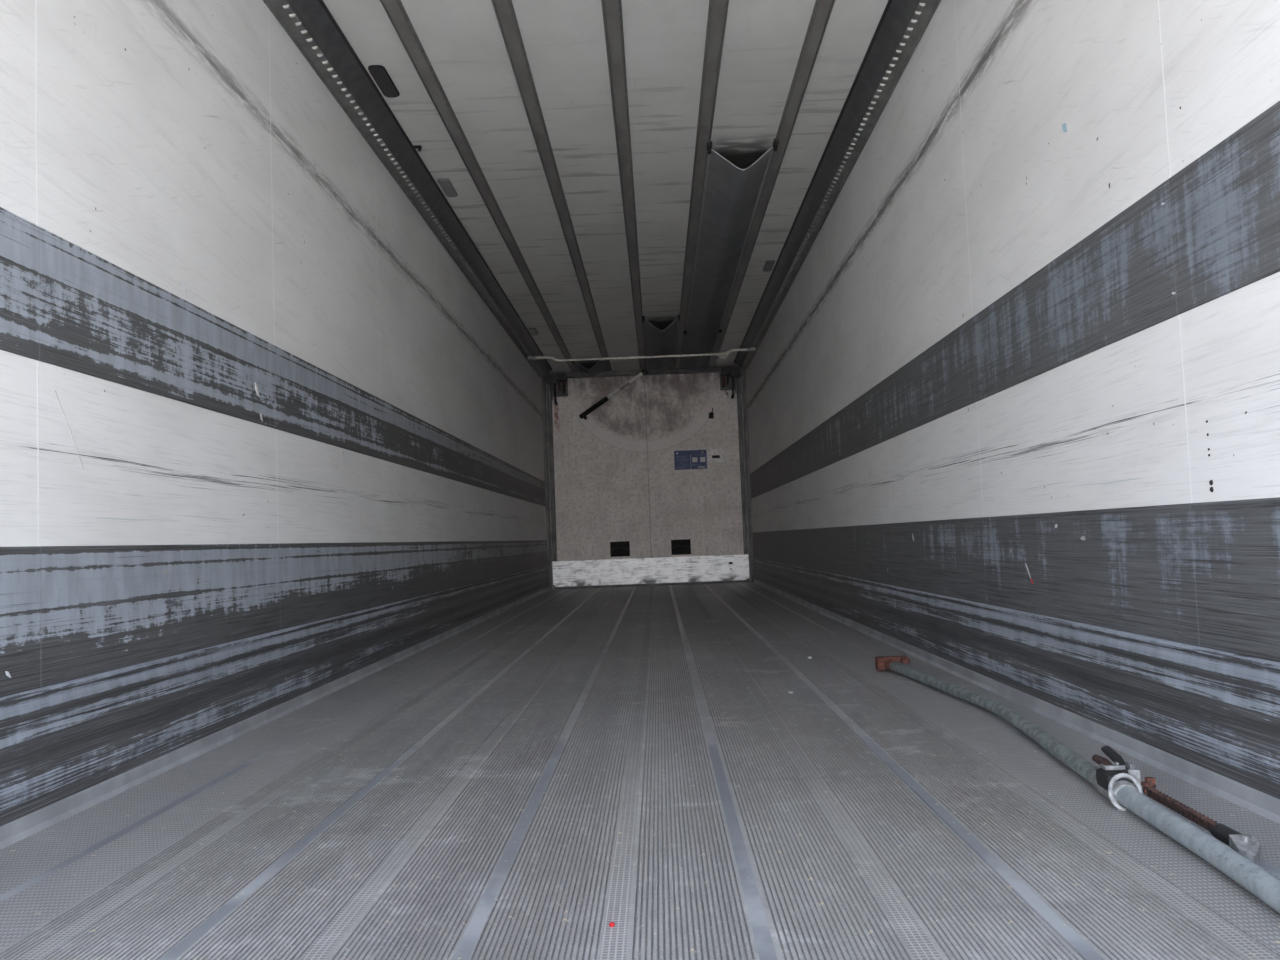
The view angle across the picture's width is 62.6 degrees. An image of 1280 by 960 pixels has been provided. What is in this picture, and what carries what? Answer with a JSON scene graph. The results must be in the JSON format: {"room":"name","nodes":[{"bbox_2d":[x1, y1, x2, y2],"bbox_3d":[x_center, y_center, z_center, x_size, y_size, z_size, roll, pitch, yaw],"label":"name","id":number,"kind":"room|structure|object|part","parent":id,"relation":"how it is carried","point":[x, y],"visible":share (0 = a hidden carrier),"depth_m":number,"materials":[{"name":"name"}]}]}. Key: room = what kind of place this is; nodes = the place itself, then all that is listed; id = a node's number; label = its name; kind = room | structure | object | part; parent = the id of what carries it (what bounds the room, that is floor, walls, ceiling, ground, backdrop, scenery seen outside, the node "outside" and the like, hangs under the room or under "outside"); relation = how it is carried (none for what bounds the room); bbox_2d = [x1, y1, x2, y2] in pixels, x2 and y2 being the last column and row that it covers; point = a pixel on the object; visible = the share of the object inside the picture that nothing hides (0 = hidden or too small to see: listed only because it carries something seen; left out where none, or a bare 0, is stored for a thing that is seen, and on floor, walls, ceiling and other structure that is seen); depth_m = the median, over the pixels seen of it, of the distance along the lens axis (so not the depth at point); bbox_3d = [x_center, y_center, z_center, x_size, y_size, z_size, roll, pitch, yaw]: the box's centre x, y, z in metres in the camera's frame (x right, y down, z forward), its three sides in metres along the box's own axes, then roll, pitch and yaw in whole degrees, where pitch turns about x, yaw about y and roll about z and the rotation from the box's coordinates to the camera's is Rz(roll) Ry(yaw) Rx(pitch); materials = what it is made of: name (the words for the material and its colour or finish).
{"room":"truck trailer interior","nodes":[
{"label":"truck trailer interior","id":0,"kind":"room"},
{"bbox_2d":[0,0,545,677],"bbox_3d":[-1.294,-0.338,6.157,0.095,2.822,13.410,-2,-3,1],"label":"wall","id":1,"kind":"structure","parent":0,"point":[192,148],"depth_m":3.32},
{"bbox_2d":[0,207,545,506],"bbox_3d":[-1.250,-0.194,6.101,0.014,0.297,13.318,-2,-3,1],"label":"trim","id":2,"kind":"structure","parent":1,"relation":"attached to","point":[63,304],"depth_m":2.99,"materials":[{"name":"grey metal"}]},
{"bbox_2d":[0,540,547,696],"bbox_3d":[-1.224,0.507,6.062,0.014,0.302,13.318,-2,-3,1],"label":"trim","id":3,"kind":"structure","parent":1,"relation":"attached to","point":[67,613],"depth_m":2.94,"materials":[{"name":"grey metal"}]},
{"bbox_2d":[0,566,548,826],"bbox_3d":[-1.206,0.781,6.042,0.030,0.252,13.310,-2,-3,1],"label":"trim","id":4,"kind":"structure","parent":1,"relation":"attached to","point":[59,741],"depth_m":2.89,"materials":[{"name":"grey metal"}]},
{"bbox_2d":[0,587,549,849],"bbox_3d":[-1.197,0.926,6.033,0.037,0.042,13.308,-2,-3,1],"label":"trim","id":5,"kind":"structure","parent":1,"relation":"attached to","point":[19,829],"depth_m":2.88,"materials":[{"name":"grey metal"}]},
{"bbox_2d":[263,0,551,377],"bbox_3d":[-1.225,-1.626,6.002,0.156,0.093,12.960,-2,-3,1],"label":"rail","id":6,"kind":"object","parent":1,"relation":"attached to","point":[310,24],"visible":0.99,"depth_m":5.15,"materials":[{"name":"metal"}]},
{"bbox_2d":[541,374,556,589],"bbox_3d":[-1.090,0.009,12.679,0.104,2.612,0.158,-2,-3,1],"label":"trim","id":7,"kind":"structure","parent":1,"relation":"attached to","point":[543,378],"depth_m":12.67,"materials":[{"name":"metal"}]},
{"bbox_2d":[528,347,755,361],"bbox_3d":[0.016,-1.295,11.091,2.400,0.108,0.060,-2,-3,1],"label":"pipe","id":8,"kind":"object","parent":1,"relation":"attached to","point":[728,352],"visible":1,"depth_m":11.08,"materials":[{"name":"beige metal"}]},
{"bbox_2d":[323,0,887,373],"bbox_3d":[-0.074,-1.749,6.215,2.460,0.090,13.410,-2,-3,1],"label":"ceiling","id":9,"kind":"structure","parent":0,"point":[564,42],"depth_m":5.18,"materials":[{"name":"white metal"}]},
{"bbox_2d":[368,65,399,97],"bbox_3d":[-1.124,-1.750,4.625,0.072,0.011,0.310,-2,-3,1],"label":"recessed light","id":10,"kind":"object","parent":9,"relation":"in","point":[379,73],"visible":1,"depth_m":4.61,"materials":[{"name":"black plastic"}]},
{"bbox_2d":[414,145,421,150],"bbox_3d":[-1.139,-1.699,5.394,0.038,0.024,0.030,-2,-3,1],"label":"ceiling sensor","id":11,"kind":"object","parent":9,"relation":"attached to","point":[418,147],"visible":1,"depth_m":5.39,"materials":[{"name":"black plastic"}]},
{"bbox_2d":[437,178,457,196],"bbox_3d":[-1.101,-1.671,6.023,0.068,0.011,0.300,-2,-3,1],"label":"recessed light","id":12,"kind":"object","parent":9,"relation":"in","point":[446,185],"visible":1,"depth_m":6.00,"materials":[{"name":"plastic"}]},
{"bbox_2d":[380,0,577,372],"bbox_3d":[-0.900,-1.671,6.134,0.076,0.014,13.230,-2,-3,1],"label":"rail","id":13,"kind":"object","parent":9,"relation":"attached to","point":[395,10],"visible":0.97,"depth_m":5.30,"materials":[{"name":"metal"}]},
{"bbox_2d":[529,328,538,334],"bbox_3d":[-1.030,-1.438,10.185,0.068,0.011,0.300,-2,-3,1],"label":"recessed light","id":14,"kind":"object","parent":9,"relation":"in","point":[533,331],"visible":1,"depth_m":10.16,"materials":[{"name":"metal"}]},
{"bbox_2d":[491,0,611,371],"bbox_3d":[-0.487,-1.687,6.128,0.076,0.014,13.230,-2,-3,1],"label":"rail","id":15,"kind":"object","parent":9,"relation":"attached to","point":[504,10],"visible":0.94,"depth_m":5.34,"materials":[{"name":"metal"}]},
{"bbox_2d":[572,357,605,373],"bbox_3d":[-0.583,-1.283,12.240,0.356,0.119,0.925,-2,-3,1],"label":"air duct","id":16,"kind":"object","parent":9,"relation":"attached to","point":[599,366],"visible":0.97,"depth_m":12.15,"materials":[{"name":"grey fabric"}]},
{"bbox_2d":[601,0,645,369],"bbox_3d":[-0.073,-1.703,6.122,0.076,0.014,13.230,-2,-3,1],"label":"rail","id":17,"kind":"object","parent":9,"relation":"attached to","point":[611,9],"visible":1,"depth_m":5.37,"materials":[{"name":"metal"}]},
{"bbox_2d":[642,315,680,370],"bbox_3d":[0.224,-1.366,11.184,0.354,0.133,3.015,-2,-3,1],"label":"air duct","id":18,"kind":"object","parent":9,"relation":"attached to","point":[658,342],"visible":0.97,"depth_m":10.84,"materials":[{"name":"grey fabric"}]},
{"bbox_2d":[674,0,728,368],"bbox_3d":[0.340,-1.718,6.116,0.076,0.014,13.230,-2,-3,1],"label":"rail","id":19,"kind":"object","parent":9,"relation":"attached to","point":[718,9],"visible":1,"depth_m":5.36,"materials":[{"name":"metal"}]},
{"bbox_2d":[680,138,778,368],"bbox_3d":[0.600,-1.497,9.072,0.370,0.138,7.235,-2,-3,1],"label":"air duct","id":20,"kind":"object","parent":9,"relation":"attached to","point":[731,193],"visible":1,"depth_m":7.18,"materials":[{"name":"grey fabric"}]},
{"bbox_2d":[763,260,774,271],"bbox_3d":[0.985,-1.635,8.039,0.068,0.011,0.300,-2,-3,1],"label":"recessed light","id":21,"kind":"object","parent":9,"relation":"in","point":[769,264],"visible":1,"depth_m":8.02,"materials":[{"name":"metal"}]},
{"bbox_2d":[709,0,834,367],"bbox_3d":[0.753,-1.734,6.110,0.076,0.014,13.230,-2,-3,1],"label":"rail","id":22,"kind":"object","parent":9,"relation":"attached to","point":[822,9],"visible":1,"depth_m":5.29,"materials":[{"name":"metal"}]},
{"bbox_2d":[0,582,1279,959],"bbox_3d":[0.026,0.959,6.016,2.460,0.120,13.320,-2,-3,1],"label":"floor","id":23,"kind":"structure","parent":0,"point":[561,766],"depth_m":2.06,"materials":[{"name":"metal"}]},
{"bbox_2d":[875,655,1279,912],"bbox_3d":[0.949,0.621,2.444,0.163,0.091,3.588,-2,-3,2],"label":"bar","id":24,"kind":"object","parent":23,"relation":"on","point":[1120,783],"visible":1,"depth_m":1.97,"materials":[{"name":"metal"}]},
{"bbox_3d":[0.982,0.596,1.888,0.013,0.018,0.306,-2,-3,2],"label":"serrated lever","id":25,"kind":"part","parent":24,"relation":"part of","materials":[{"name":"metal"}]},
{"bbox_2d":[552,372,743,560],"bbox_3d":[0.092,0.031,12.784,2.460,2.732,0.090,-2,-3,1],"label":"wall","id":26,"kind":"structure","parent":0,"point":[616,477],"depth_m":12.75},
{"bbox_2d":[546,373,567,405],"bbox_3d":[-0.996,-1.101,12.669,0.235,0.382,0.298,-2,-3,1],"label":"bracket","id":27,"kind":"object","parent":26,"relation":"attached to","point":[558,381],"visible":0.98,"depth_m":12.65,"materials":[{"name":"metal"}]},
{"bbox_3d":[-1.020,-1.057,12.718,0.037,0.303,0.145,-2,-3,1],"label":"arm","id":28,"kind":"part","parent":27,"relation":"part of","materials":[{"name":"black plastic"}]},
{"bbox_3d":[-0.976,-1.150,12.797,0.195,0.270,0.048,-2,-3,1],"label":"mounting plate","id":29,"kind":"part","parent":27,"relation":"part of","materials":[{"name":"metal"}]},
{"bbox_2d":[579,369,647,419],"bbox_3d":[-0.323,-1.034,12.721,0.855,0.586,0.076,-2,-3,4],"label":"strut","id":30,"kind":"object","parent":26,"relation":"attached to","point":[585,413],"visible":1,"depth_m":12.70,"materials":[{"name":"black metal"}]},
{"bbox_2d":[610,541,629,556],"bbox_3d":[-0.242,0.833,12.683,0.234,0.180,0.032,-2,-3,1],"label":"vent","id":31,"kind":"object","parent":26,"relation":"attached to","point":[617,549],"visible":1,"depth_m":12.69,"materials":[{"name":"black plastic"}]},
{"bbox_3d":[-0.241,0.833,12.697,0.214,0.160,0.005,-2,-3,1],"label":"panel","id":32,"kind":"part","parent":31,"relation":"part of","materials":[{"name":"black plastic"}]},
{"bbox_2d":[549,366,736,377],"bbox_3d":[0.041,-1.308,12.767,2.280,0.059,0.095,-2,-3,1],"label":"trim","id":33,"kind":"structure","parent":26,"relation":"attached to","point":[706,369],"depth_m":12.74,"materials":[{"name":"metal"}]},
{"bbox_2d":[552,554,749,586],"bbox_3d":[0.129,1.087,12.626,2.351,0.305,0.100,-2,-3,1],"label":"kick plate","id":34,"kind":"object","parent":26,"relation":"attached to","point":[715,567],"visible":1,"depth_m":12.58,"materials":[{"name":"metal"}]},
{"bbox_2d":[554,580,748,588],"bbox_3d":[0.136,1.256,12.634,2.400,0.028,0.070,-2,-3,1],"label":"trim","id":35,"kind":"structure","parent":26,"relation":"attached to","point":[732,581],"depth_m":12.60,"materials":[{"name":"metal"}]},
{"bbox_2d":[671,539,690,554],"bbox_3d":[0.494,0.808,12.672,0.234,0.180,0.032,-2,-3,1],"label":"vent","id":36,"kind":"object","parent":26,"relation":"attached to","point":[678,547],"visible":1,"depth_m":12.68,"materials":[{"name":"black plastic"}]},
{"bbox_3d":[0.494,0.808,12.686,0.214,0.160,0.005,-2,-3,1],"label":"panel","id":37,"kind":"part","parent":36,"relation":"part of","materials":[{"name":"black plastic"}]},
{"bbox_2d":[674,450,706,469],"bbox_3d":[0.613,-0.245,12.743,0.393,0.230,0.004,-2,-3,1],"label":"instruction sticker","id":38,"kind":"object","parent":26,"relation":"attached to","point":[687,459],"visible":1,"depth_m":12.74,"materials":[{"name":"blue paper"}]},
{"bbox_2d":[708,408,713,418],"bbox_3d":[0.861,-0.809,12.739,0.068,0.126,0.068,-2,-3,1],"label":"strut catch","id":39,"kind":"object","parent":26,"relation":"attached to","point":[711,415],"visible":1,"depth_m":12.73,"materials":[{"name":"black metal"}]},
{"bbox_2d":[707,448,724,462],"bbox_3d":[0.920,-0.295,12.738,0.206,0.167,0.009,-2,-3,1],"label":"wall plate","id":40,"kind":"object","parent":26,"relation":"attached to","point":[714,455],"visible":1,"depth_m":12.73,"materials":[{"name":"white plastic"}]},
{"bbox_2d":[719,366,740,398],"bbox_3d":[1.087,-1.180,12.638,0.235,0.382,0.298,-2,-3,1],"label":"bracket","id":41,"kind":"object","parent":26,"relation":"attached to","point":[728,375],"visible":1,"depth_m":12.62,"materials":[{"name":"metal"}]},
{"bbox_3d":[1.067,-1.228,12.767,0.195,0.270,0.048,-2,-3,1],"label":"mounting plate","id":42,"kind":"part","parent":41,"relation":"part of","materials":[{"name":"metal"}]},
{"bbox_3d":[1.115,-1.138,12.686,0.037,0.303,0.145,-2,-3,1],"label":"arm","id":43,"kind":"part","parent":41,"relation":"part of","materials":[{"name":"black plastic"}]},
{"bbox_2d":[746,0,1279,583],"bbox_3d":[1.248,-0.435,6.119,0.095,2.822,13.410,-2,-3,1],"label":"wall","id":44,"kind":"structure","parent":0,"point":[1012,132],"depth_m":3.11,"materials":[{"name":"white plastic"}]},
{"bbox_2d":[736,366,753,581],"bbox_3d":[1.264,-0.081,12.644,0.104,2.612,0.158,-2,-3,1],"label":"trim","id":45,"kind":"structure","parent":44,"relation":"attached to","point":[743,370],"depth_m":12.63,"materials":[{"name":"metal"}]},
{"bbox_2d":[734,0,940,368],"bbox_3d":[1.077,-1.714,5.968,0.156,0.093,12.960,-2,-3,1],"label":"rail","id":46,"kind":"object","parent":44,"relation":"attached to","point":[902,25],"visible":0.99,"depth_m":5.34,"materials":[{"name":"metal"}]},
{"bbox_2d":[750,101,1279,498],"bbox_3d":[1.214,-0.287,6.065,0.014,0.297,13.318,-2,-3,1],"label":"trim","id":47,"kind":"structure","parent":44,"relation":"attached to","point":[1215,234],"depth_m":2.61,"materials":[{"name":"grey metal"}]},
{"bbox_2d":[752,497,1279,661],"bbox_3d":[1.240,0.413,6.025,0.014,0.302,13.318,-2,-3,1],"label":"trim","id":48,"kind":"structure","parent":44,"relation":"attached to","point":[1204,574],"depth_m":2.67,"materials":[{"name":"grey metal"}]},
{"bbox_2d":[752,558,1279,799],"bbox_3d":[1.242,0.688,6.006,0.030,0.252,13.310,-2,-3,1],"label":"trim","id":49,"kind":"structure","parent":44,"relation":"attached to","point":[1217,711],"depth_m":2.68,"materials":[{"name":"grey metal"}]},
{"bbox_2d":[753,579,1279,823],"bbox_3d":[1.244,0.833,5.997,0.037,0.042,13.308,-2,-3,1],"label":"trim","id":50,"kind":"structure","parent":44,"relation":"attached to","point":[1264,805],"depth_m":2.67,"materials":[{"name":"grey metal"}]}
]}

